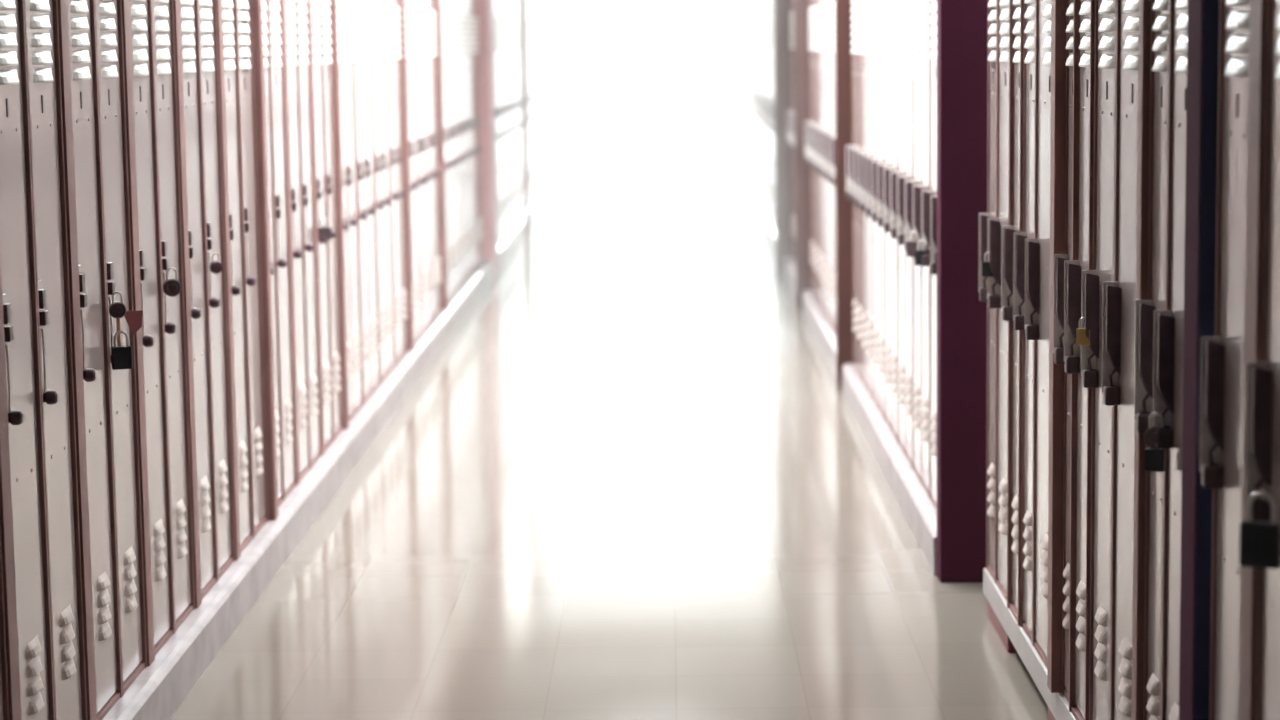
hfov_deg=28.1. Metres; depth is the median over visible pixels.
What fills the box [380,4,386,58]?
vent
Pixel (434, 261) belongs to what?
vent
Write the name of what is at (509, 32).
vent
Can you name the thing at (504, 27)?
vent
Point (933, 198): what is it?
latch
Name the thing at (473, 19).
vent
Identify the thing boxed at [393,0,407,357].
locker
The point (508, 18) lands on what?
locker
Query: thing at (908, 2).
vent
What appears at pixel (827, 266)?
vent
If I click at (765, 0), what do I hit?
locker
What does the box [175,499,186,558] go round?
vent
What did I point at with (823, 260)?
vent
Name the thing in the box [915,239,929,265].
padlock
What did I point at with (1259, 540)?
padlock
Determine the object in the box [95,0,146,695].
locker
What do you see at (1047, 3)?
vent
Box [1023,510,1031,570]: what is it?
vent
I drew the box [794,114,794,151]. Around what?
locker
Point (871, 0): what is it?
strip
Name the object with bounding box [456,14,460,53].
vent
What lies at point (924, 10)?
vent
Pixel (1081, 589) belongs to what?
vent
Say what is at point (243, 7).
vent
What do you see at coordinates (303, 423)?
vent
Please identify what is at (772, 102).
locker
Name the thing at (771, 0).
locker
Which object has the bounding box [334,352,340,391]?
vent
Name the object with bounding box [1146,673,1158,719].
vent
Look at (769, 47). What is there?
strip
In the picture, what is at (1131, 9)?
vent
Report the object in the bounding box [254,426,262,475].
vent
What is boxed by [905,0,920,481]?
locker
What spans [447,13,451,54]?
vent
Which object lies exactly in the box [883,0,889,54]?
vent
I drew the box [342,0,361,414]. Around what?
locker
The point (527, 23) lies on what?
vent
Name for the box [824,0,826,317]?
strip
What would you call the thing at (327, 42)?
vent
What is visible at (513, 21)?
vent
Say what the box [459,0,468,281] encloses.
locker
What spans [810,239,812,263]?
vent
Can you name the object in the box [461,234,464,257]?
vent
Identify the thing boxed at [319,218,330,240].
padlock
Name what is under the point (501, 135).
locker
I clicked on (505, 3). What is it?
locker
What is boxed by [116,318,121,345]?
strap
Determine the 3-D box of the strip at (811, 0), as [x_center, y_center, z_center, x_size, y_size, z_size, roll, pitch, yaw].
[1.096,-1.269,14.118,0.290,1.830,0.046,-1,7,1]
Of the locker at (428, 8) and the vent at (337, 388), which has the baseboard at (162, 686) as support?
the locker at (428, 8)
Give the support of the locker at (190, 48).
on the baseboard at (162, 686)
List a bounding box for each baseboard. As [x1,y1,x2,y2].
[102,260,492,719]
[498,172,562,269]
[747,187,936,575]
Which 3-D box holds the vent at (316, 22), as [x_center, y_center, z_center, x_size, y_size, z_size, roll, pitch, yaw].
[-1.125,-1.153,8.942,0.013,0.234,0.150,-1,7,1]
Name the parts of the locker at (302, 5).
latch plate, rod, knob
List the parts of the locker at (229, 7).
rod, knob, frame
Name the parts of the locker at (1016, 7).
latch handle, door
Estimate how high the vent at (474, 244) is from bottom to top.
0.136 m
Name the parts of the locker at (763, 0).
door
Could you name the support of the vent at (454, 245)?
attached to the locker at (448, 16)
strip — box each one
[0,247,21,719]
[58,0,96,719]
[121,0,154,665]
[173,0,201,608]
[216,0,240,560]
[282,0,299,484]
[308,0,324,454]
[351,0,363,405]
[369,0,380,384]
[385,0,395,366]
[412,0,421,334]
[424,0,432,321]
[445,0,452,297]
[454,0,460,287]
[462,0,468,276]
[470,0,476,268]
[477,0,483,260]
[496,0,500,222]
[501,0,506,232]
[506,0,511,226]
[511,0,515,213]
[516,14,519,186]
[528,11,531,188]
[769,47,770,217]
[772,61,773,224]
[792,0,794,261]
[811,0,813,295]
[818,0,819,305]
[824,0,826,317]
[832,0,833,330]
[861,11,862,380]
[871,0,872,398]
[883,0,884,419]
[897,0,897,442]
[912,0,912,468]
[929,0,929,498]
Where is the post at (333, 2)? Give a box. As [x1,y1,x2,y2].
[331,0,348,428]
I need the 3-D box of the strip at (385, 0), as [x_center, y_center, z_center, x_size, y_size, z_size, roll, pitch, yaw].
[-1.242,-0.877,11.240,0.288,1.830,0.065,-1,7,1]
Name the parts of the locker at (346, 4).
latch plate, knob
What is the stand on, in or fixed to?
on the floor
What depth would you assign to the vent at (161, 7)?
6.18 m
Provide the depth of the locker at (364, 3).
10.48 m
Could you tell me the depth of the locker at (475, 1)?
16.48 m
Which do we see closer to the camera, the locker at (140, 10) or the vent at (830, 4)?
the locker at (140, 10)
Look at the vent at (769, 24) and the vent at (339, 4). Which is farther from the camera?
the vent at (769, 24)
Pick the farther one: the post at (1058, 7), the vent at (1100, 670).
the post at (1058, 7)
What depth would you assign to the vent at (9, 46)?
4.75 m
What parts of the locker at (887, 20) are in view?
latch handle, frame, door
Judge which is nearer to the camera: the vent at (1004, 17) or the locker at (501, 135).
the vent at (1004, 17)
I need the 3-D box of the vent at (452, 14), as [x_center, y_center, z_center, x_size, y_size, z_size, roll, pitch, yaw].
[-1.063,-1.862,14.612,0.013,0.234,0.150,-1,7,1]
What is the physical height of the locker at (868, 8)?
1.830 m
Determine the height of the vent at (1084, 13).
0.234 m
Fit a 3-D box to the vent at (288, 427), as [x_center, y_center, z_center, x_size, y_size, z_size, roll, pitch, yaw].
[-1.118,0.193,8.163,0.013,0.136,0.093,-1,7,1]
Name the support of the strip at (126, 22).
on the baseboard at (162, 686)
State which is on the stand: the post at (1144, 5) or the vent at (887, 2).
the post at (1144, 5)
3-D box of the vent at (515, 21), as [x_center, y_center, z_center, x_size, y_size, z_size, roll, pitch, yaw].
[-0.997,-2.612,20.615,0.013,0.234,0.150,-1,7,1]
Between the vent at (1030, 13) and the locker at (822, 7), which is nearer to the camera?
the vent at (1030, 13)
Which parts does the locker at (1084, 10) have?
latch handle, door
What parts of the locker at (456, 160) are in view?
latch plate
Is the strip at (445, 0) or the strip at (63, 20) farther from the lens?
the strip at (445, 0)
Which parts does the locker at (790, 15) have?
latch handle, frame, door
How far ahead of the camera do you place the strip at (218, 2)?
7.04 m
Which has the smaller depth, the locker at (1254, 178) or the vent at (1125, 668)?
the locker at (1254, 178)
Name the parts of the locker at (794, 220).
frame, door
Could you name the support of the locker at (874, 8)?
on the baseboard at (918, 510)
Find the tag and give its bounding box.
[124,310,142,335]
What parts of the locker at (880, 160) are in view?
latch handle, frame, door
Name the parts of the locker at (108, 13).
latch plate, rod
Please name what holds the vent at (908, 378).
attached to the locker at (901, 179)
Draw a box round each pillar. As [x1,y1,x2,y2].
[478,0,498,277]
[520,0,529,262]
[774,0,791,274]
[794,0,810,310]
[835,0,852,390]
[937,0,987,582]
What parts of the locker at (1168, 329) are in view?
latch handle, frame, door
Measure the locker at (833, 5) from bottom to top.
1.830 m
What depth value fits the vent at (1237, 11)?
3.75 m
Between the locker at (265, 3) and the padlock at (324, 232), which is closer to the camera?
the locker at (265, 3)
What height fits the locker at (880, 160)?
1.830 m
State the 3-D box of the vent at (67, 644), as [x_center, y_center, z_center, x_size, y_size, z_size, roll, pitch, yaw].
[-1.151,0.568,5.161,0.013,0.136,0.093,-1,7,1]
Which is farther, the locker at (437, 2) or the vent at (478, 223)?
the vent at (478, 223)
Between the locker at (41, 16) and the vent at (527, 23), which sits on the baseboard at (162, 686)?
the locker at (41, 16)
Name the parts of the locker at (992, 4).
latch handle, frame, door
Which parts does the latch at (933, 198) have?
latch handle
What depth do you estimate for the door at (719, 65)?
30.89 m
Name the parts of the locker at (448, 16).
latch plate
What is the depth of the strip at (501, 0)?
19.04 m
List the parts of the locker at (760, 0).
frame, door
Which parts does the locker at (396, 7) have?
latch plate, knob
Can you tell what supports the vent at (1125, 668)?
attached to the locker at (1119, 296)
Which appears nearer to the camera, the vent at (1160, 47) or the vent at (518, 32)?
the vent at (1160, 47)
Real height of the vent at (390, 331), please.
0.136 m
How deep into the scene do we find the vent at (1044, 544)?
5.76 m
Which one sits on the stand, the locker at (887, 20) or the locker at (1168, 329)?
the locker at (1168, 329)
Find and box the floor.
[169,167,1047,719]
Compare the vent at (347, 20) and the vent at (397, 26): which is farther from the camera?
the vent at (397, 26)
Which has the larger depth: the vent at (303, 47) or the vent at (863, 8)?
the vent at (863, 8)
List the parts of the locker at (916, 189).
latch handle, frame, door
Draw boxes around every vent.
[0,0,18,84]
[26,635,43,715]
[30,0,53,82]
[60,605,75,679]
[70,0,90,79]
[97,571,111,640]
[99,2,118,77]
[124,546,137,612]
[131,0,148,75]
[154,0,170,73]
[154,519,165,581]
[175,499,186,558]
[181,0,195,72]
[200,0,214,70]
[200,476,210,532]
[218,459,228,513]
[222,0,235,69]
[238,0,250,68]
[239,440,248,491]
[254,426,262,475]
[262,1,268,66]
[271,2,281,66]
[275,410,279,456]
[285,398,292,443]
[287,0,296,65]
[299,0,308,64]
[300,384,307,427]
[311,373,318,415]
[312,0,321,63]
[323,0,331,62]
[324,361,330,401]
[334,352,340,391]
[337,0,343,61]
[344,0,352,61]
[347,341,351,378]
[354,334,360,370]
[355,1,362,60]
[363,2,370,59]
[365,324,370,359]
[372,317,377,351]
[373,3,379,59]
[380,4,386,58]
[381,308,386,341]
[388,5,394,58]
[388,302,393,334]
[395,6,400,57]
[396,294,400,325]
[403,289,407,319]
[405,7,408,57]
[408,8,413,56]
[415,9,420,56]
[416,277,419,305]
[421,9,425,56]
[422,271,426,298]
[427,10,431,55]
[427,266,431,293]
[432,11,436,55]
[433,260,437,286]
[438,256,441,281]
[442,12,446,54]
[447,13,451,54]
[448,247,451,271]
[451,13,455,54]
[453,242,456,266]
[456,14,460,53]
[457,239,459,262]
[460,14,463,53]
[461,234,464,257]
[464,15,468,53]
[465,231,468,253]
[468,15,471,52]
[469,226,472,248]
[472,16,475,52]
[473,223,475,245]
[475,16,478,52]
[477,220,479,241]
[480,217,482,238]
[494,18,497,51]
[497,19,500,50]
[498,200,500,218]
[500,19,502,50]
[501,197,503,215]
[503,20,505,50]
[505,20,507,50]
[508,20,510,50]
[510,20,512,50]
[513,21,514,49]
[515,21,516,49]
[517,21,519,49]
[527,23,528,48]
[529,23,530,48]
[531,23,532,48]
[533,23,534,48]
[536,24,537,48]
[768,17,770,46]
[770,16,771,46]
[771,17,773,46]
[789,12,791,48]
[792,12,794,48]
[793,216,795,237]
[808,7,811,49]
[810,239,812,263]
[811,6,814,49]
[813,244,815,268]
[814,6,817,49]
[816,248,818,273]
[818,5,820,50]
[819,252,821,278]
[821,4,824,50]
[822,257,824,283]
[824,3,827,50]
[826,262,828,289]
[828,3,831,50]
[829,266,832,294]
[832,2,834,51]
[833,272,835,301]
[851,0,855,52]
[852,299,855,331]
[856,0,860,52]
[857,305,860,338]
[861,0,865,53]
[862,312,865,346]
[866,0,870,53]
[867,320,870,354]
[871,1,876,53]
[872,327,876,363]
[877,0,882,54]
[878,335,882,372]
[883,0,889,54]
[884,344,888,382]
[890,0,895,55]
[891,353,895,392]
[897,0,903,55]
[898,363,902,403]
[904,0,910,56]
[905,373,910,415]
[912,0,919,56]
[913,384,918,428]
[920,0,927,57]
[921,395,926,441]
[930,2,936,57]
[930,409,936,455]
[987,462,994,516]
[988,0,995,60]
[998,478,1006,534]
[999,0,1008,61]
[1011,495,1017,553]
[1013,0,1019,62]
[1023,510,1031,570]
[1024,0,1034,62]
[1040,533,1047,598]
[1042,0,1050,64]
[1062,563,1069,628]
[1065,3,1073,65]
[1076,580,1085,651]
[1079,1,1089,66]
[1094,605,1106,680]
[1098,0,1114,67]
[1118,636,1131,717]
[1123,0,1138,69]
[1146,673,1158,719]
[1152,0,1167,71]
[1169,702,1178,719]
[1175,0,1187,73]
[1225,0,1248,76]
[1275,0,1279,79]
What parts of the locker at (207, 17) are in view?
latch plate, rod, knob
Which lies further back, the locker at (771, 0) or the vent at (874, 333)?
the locker at (771, 0)
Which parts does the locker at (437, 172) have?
latch plate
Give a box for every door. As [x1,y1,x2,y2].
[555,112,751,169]
[556,0,652,168]
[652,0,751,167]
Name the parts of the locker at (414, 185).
latch plate, knob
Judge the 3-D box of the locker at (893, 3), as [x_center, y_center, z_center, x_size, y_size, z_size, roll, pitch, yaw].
[1.037,-0.634,9.040,0.337,1.830,0.270,-1,7,1]
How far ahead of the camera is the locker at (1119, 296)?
4.76 m
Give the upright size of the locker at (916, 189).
1.830 m
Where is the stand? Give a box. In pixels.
[983,568,1075,719]
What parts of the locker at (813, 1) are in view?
latch handle, frame, door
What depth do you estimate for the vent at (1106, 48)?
4.86 m
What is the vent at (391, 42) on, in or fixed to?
attached to the locker at (390, 17)
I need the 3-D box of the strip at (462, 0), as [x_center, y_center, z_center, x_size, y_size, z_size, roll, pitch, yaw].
[-1.196,-1.402,15.442,0.288,1.830,0.065,-1,7,1]
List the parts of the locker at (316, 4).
latch plate, rod, knob, frame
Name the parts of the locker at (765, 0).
frame, door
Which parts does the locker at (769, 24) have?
frame, door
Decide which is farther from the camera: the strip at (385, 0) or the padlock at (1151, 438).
the strip at (385, 0)
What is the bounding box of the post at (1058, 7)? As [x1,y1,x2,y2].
[1047,0,1066,692]
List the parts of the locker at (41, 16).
latch plate, rod, knob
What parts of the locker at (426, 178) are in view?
latch plate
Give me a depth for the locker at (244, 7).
7.52 m
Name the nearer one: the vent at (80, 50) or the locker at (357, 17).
the vent at (80, 50)
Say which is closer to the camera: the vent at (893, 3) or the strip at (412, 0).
the vent at (893, 3)
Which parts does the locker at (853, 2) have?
latch handle, door, frame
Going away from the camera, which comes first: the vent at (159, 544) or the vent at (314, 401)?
the vent at (159, 544)
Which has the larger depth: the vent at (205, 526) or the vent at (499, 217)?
the vent at (499, 217)
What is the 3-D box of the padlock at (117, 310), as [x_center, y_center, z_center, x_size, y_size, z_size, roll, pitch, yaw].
[-1.136,-0.120,5.569,0.036,0.059,0.019,-5,8,-28]
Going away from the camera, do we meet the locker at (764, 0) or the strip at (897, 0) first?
the strip at (897, 0)
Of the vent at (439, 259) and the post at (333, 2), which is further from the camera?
the vent at (439, 259)
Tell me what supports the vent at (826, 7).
attached to the locker at (826, 8)
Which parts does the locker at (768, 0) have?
door, frame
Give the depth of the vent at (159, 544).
6.07 m
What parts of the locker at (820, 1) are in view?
latch handle, frame, door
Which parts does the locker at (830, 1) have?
latch handle, frame, door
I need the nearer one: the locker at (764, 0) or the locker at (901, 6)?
the locker at (901, 6)
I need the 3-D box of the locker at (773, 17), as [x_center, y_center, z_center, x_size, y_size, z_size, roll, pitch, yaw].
[1.147,-1.891,19.094,0.337,1.830,0.270,-1,7,1]
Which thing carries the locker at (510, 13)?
on the baseboard at (508, 243)
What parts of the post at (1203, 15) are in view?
panel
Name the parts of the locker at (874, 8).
latch handle, frame, door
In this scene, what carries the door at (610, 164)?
attached to the window
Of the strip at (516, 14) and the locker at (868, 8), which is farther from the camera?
the strip at (516, 14)
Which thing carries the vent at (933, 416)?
attached to the locker at (925, 194)
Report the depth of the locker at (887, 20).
9.35 m
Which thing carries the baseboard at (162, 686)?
on the floor
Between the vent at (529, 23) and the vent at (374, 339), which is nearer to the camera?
the vent at (374, 339)
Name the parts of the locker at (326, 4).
latch plate, rod, knob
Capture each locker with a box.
[0,0,54,719]
[0,518,9,719]
[24,0,87,719]
[68,0,121,719]
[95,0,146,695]
[130,0,174,654]
[151,0,194,631]
[180,0,217,598]
[198,0,234,580]
[222,0,253,551]
[237,0,268,536]
[262,0,283,506]
[269,0,296,499]
[285,0,310,479]
[297,0,321,466]
[311,0,333,449]
[321,0,342,439]
[337,0,353,420]
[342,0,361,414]
[353,0,371,402]
[361,0,378,392]
[371,0,387,382]
[378,0,393,373]
[387,0,401,364]
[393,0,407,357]
[405,0,414,342]
[407,0,420,341]
[414,0,426,333]
[419,0,431,327]
[425,0,437,319]
[430,0,441,313]
[435,0,447,309]
[441,0,451,302]
[446,0,456,296]
[450,0,459,291]
[455,0,464,286]
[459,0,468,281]
[463,0,472,277]
[467,0,475,272]
[471,0,479,267]
[474,0,482,263]
[493,0,500,242]
[493,7,498,220]
[497,0,503,238]
[499,0,505,235]
[502,0,508,231]
[504,0,510,229]
[507,0,513,225]
[509,0,515,223]
[512,0,517,220]
[514,0,519,218]
[516,0,522,216]
[518,0,523,213]
[525,0,529,205]
[526,0,531,203]
[758,0,762,204]
[760,0,764,208]
[761,0,766,211]
[762,0,767,213]
[764,0,768,215]
[765,0,770,218]
[766,0,771,220]
[768,0,772,222]
[769,0,774,225]
[771,17,774,207]
[772,102,773,132]
[774,102,774,133]
[787,0,793,259]
[789,0,795,262]
[791,47,794,149]
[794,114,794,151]
[805,0,812,292]
[808,0,816,299]
[811,0,818,302]
[814,0,822,309]
[817,0,825,315]
[821,0,829,322]
[824,0,832,327]
[828,0,835,332]
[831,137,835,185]
[846,0,857,371]
[850,0,861,378]
[855,0,867,388]
[860,0,871,395]
[866,0,878,407]
[871,0,883,416]
[877,0,890,428]
[883,0,896,439]
[890,0,904,453]
[897,0,911,465]
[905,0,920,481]
[912,0,928,495]
[921,0,936,509]
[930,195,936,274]
[979,0,996,581]
[987,0,1008,600]
[1002,0,1023,625]
[1013,0,1035,641]
[1025,0,1050,666]
[1053,0,1073,702]
[1064,0,1094,719]
[1081,0,1116,719]
[1102,0,1138,719]
[1134,0,1168,719]
[1152,0,1187,719]
[1200,0,1248,719]
[1238,0,1266,719]
[1245,0,1279,719]
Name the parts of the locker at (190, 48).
rod, knob, frame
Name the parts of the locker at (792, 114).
latch handle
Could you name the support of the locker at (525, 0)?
on the baseboard at (508, 243)
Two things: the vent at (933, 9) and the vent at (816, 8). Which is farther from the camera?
the vent at (816, 8)
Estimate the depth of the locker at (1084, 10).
5.25 m
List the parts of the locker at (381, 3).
latch plate, knob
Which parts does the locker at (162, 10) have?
latch plate, rod, knob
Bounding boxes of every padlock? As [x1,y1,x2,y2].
[109,291,125,318]
[111,331,132,369]
[163,267,181,296]
[210,253,222,273]
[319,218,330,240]
[907,231,920,256]
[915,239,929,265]
[982,251,993,276]
[1076,317,1089,345]
[1144,412,1165,448]
[1144,447,1165,471]
[1239,491,1279,568]
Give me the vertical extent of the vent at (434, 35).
0.234 m
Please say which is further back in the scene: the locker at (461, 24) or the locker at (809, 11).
the locker at (461, 24)
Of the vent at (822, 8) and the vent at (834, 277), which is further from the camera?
the vent at (822, 8)
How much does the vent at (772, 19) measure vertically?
0.234 m
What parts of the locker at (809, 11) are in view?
latch handle, frame, door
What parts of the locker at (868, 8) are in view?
latch handle, frame, door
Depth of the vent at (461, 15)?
15.17 m
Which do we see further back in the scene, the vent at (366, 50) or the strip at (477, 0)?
the strip at (477, 0)
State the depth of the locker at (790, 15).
16.52 m
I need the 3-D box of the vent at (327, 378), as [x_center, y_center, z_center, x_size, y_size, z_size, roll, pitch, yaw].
[-1.107,0.076,9.095,0.013,0.136,0.093,-1,7,1]
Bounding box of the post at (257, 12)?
[252,0,278,519]
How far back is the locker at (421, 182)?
12.62 m
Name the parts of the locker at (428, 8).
latch plate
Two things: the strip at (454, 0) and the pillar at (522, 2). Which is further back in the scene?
the pillar at (522, 2)
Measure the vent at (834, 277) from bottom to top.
0.136 m
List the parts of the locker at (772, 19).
frame, door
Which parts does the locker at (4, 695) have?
door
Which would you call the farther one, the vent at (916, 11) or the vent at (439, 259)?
the vent at (439, 259)
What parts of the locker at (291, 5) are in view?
latch plate, rod, knob, frame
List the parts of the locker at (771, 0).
door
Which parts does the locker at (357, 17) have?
latch plate, knob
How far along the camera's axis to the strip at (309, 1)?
8.84 m
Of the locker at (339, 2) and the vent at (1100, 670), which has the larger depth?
the locker at (339, 2)
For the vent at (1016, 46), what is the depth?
6.12 m
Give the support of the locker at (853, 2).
on the baseboard at (918, 510)
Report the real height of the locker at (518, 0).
1.830 m
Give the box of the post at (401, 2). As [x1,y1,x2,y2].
[399,0,413,350]
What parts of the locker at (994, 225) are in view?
latch handle, frame, door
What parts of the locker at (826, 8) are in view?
latch handle, frame, door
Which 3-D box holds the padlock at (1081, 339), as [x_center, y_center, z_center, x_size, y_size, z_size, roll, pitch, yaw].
[0.876,-0.057,5.053,0.029,0.057,0.014,3,8,29]
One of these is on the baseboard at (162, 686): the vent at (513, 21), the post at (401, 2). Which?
the post at (401, 2)
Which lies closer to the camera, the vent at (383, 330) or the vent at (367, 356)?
the vent at (367, 356)
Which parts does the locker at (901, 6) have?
latch handle, frame, door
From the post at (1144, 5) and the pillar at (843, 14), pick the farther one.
the pillar at (843, 14)
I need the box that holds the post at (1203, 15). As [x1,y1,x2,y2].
[1179,0,1218,719]
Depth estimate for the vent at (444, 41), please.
13.97 m
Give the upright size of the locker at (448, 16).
1.830 m
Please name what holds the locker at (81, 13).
on the baseboard at (162, 686)
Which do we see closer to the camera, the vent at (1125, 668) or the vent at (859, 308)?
the vent at (1125, 668)
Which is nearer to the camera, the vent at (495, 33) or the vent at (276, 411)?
the vent at (276, 411)
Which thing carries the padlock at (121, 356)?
hanging from the strap
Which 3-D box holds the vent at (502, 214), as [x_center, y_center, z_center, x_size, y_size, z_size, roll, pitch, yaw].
[-1.002,-1.124,18.700,0.013,0.136,0.093,-1,7,1]
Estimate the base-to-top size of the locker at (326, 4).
1.830 m
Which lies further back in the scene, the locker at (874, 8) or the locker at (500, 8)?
the locker at (500, 8)
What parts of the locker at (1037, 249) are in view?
latch handle, frame, door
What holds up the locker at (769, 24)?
on the baseboard at (918, 510)
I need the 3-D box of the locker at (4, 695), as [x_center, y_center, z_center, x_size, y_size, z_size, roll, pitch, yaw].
[-1.312,-0.031,4.470,0.336,1.830,0.270,-1,7,1]
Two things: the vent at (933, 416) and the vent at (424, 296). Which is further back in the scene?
the vent at (424, 296)
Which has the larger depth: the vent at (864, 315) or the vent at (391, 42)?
the vent at (391, 42)
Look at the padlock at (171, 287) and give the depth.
6.17 m
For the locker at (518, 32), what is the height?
1.830 m
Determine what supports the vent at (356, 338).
attached to the locker at (346, 4)
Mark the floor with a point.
(634, 480)
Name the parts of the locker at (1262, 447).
latch handle, frame, door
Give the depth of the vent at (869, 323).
10.19 m
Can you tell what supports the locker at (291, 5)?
on the baseboard at (162, 686)
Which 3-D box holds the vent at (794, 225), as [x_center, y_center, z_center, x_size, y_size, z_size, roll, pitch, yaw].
[0.979,-0.842,16.215,0.013,0.136,0.093,-1,7,1]
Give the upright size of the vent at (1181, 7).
0.234 m
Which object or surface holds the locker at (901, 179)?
on the baseboard at (918, 510)
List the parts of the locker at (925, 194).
latch handle, frame, door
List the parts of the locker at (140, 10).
rod, knob, frame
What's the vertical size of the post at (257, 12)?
1.830 m
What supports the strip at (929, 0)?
on the baseboard at (918, 510)
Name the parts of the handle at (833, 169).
latch handle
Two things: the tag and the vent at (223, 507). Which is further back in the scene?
the vent at (223, 507)
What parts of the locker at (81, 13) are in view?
latch plate, rod, knob, frame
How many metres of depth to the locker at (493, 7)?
18.08 m
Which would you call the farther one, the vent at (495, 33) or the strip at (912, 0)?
the vent at (495, 33)
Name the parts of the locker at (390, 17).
latch plate, knob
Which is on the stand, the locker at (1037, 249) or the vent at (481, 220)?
the locker at (1037, 249)
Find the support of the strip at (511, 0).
on the baseboard at (508, 243)
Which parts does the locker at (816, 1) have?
latch handle, frame, door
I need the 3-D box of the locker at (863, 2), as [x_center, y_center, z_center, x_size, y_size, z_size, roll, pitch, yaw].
[1.052,-0.804,10.402,0.337,1.830,0.270,-1,7,1]
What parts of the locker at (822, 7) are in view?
latch handle, frame, door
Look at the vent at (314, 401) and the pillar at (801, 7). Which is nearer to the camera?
the vent at (314, 401)
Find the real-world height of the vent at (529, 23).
0.234 m
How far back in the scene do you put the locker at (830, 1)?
12.59 m
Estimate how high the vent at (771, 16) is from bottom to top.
0.234 m
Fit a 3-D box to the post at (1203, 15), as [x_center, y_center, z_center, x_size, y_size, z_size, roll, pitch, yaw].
[1.023,-0.010,4.039,0.310,1.830,0.110,-1,7,1]
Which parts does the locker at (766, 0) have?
door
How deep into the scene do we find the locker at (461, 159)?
15.01 m
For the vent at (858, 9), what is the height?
0.234 m
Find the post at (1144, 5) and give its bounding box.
[1132,0,1150,719]
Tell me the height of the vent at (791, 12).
0.234 m
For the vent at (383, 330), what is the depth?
10.87 m
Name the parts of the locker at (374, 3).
latch plate, knob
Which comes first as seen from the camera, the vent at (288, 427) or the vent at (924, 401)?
the vent at (924, 401)
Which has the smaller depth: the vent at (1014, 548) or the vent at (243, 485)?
the vent at (1014, 548)
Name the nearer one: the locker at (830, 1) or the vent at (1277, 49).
the vent at (1277, 49)
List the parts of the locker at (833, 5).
latch handle, frame, door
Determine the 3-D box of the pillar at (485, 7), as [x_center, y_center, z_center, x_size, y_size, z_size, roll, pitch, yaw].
[-1.183,-2.055,16.915,0.402,3.000,0.550,-1,7,1]
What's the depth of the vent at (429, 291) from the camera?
12.93 m
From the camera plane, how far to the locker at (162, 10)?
6.32 m
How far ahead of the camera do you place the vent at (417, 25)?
12.50 m
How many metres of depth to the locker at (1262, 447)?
3.59 m
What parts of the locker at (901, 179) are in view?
latch handle, frame, door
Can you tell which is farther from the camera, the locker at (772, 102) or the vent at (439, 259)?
the locker at (772, 102)
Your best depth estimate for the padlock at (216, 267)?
6.78 m
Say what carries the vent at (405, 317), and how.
attached to the locker at (396, 7)
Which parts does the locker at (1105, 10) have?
latch handle, door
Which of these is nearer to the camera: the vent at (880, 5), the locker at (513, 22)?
the vent at (880, 5)
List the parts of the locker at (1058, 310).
latch handle, frame, door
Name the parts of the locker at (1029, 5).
latch handle, frame, door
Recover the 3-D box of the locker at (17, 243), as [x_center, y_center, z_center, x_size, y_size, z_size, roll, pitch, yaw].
[-1.308,-0.072,4.803,0.336,1.830,0.270,-1,7,1]
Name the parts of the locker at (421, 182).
latch plate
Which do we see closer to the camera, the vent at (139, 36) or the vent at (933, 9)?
the vent at (139, 36)
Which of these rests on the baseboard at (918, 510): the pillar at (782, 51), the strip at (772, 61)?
the strip at (772, 61)
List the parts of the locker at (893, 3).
latch handle, frame, door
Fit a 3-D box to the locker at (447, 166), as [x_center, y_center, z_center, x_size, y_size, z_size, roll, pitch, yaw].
[-1.207,-1.231,14.075,0.336,1.830,0.270,-1,7,1]
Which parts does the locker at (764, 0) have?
frame, door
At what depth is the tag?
5.64 m
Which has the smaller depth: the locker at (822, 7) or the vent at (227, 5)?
the vent at (227, 5)
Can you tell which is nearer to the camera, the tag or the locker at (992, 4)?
the tag
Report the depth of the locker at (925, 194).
7.74 m
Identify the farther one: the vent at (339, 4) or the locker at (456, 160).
the locker at (456, 160)
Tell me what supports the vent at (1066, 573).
attached to the locker at (1058, 310)
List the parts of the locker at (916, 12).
latch handle, frame, door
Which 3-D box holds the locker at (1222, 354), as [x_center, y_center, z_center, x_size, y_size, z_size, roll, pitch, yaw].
[1.028,0.016,3.836,0.337,1.830,0.230,-1,7,1]
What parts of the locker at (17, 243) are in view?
latch plate, rod, knob, frame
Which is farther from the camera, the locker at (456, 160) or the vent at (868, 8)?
the locker at (456, 160)
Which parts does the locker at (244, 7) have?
rod, knob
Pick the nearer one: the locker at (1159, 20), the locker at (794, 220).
the locker at (1159, 20)
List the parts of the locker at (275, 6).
latch plate, rod, knob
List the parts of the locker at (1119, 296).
latch handle, frame, door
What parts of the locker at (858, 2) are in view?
latch handle, frame, door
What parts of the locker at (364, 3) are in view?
latch plate, knob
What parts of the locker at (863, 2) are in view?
latch handle, frame, door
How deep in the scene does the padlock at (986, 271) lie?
6.55 m
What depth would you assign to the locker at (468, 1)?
15.88 m
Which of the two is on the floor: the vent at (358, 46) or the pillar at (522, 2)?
the pillar at (522, 2)
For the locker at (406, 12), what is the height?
1.830 m
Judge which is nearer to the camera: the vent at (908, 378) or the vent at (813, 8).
the vent at (908, 378)
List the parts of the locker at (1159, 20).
latch handle, door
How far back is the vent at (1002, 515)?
6.49 m
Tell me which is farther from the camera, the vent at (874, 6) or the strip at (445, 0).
the strip at (445, 0)
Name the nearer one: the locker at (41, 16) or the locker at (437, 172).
the locker at (41, 16)
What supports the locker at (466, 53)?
on the baseboard at (162, 686)
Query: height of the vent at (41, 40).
0.234 m

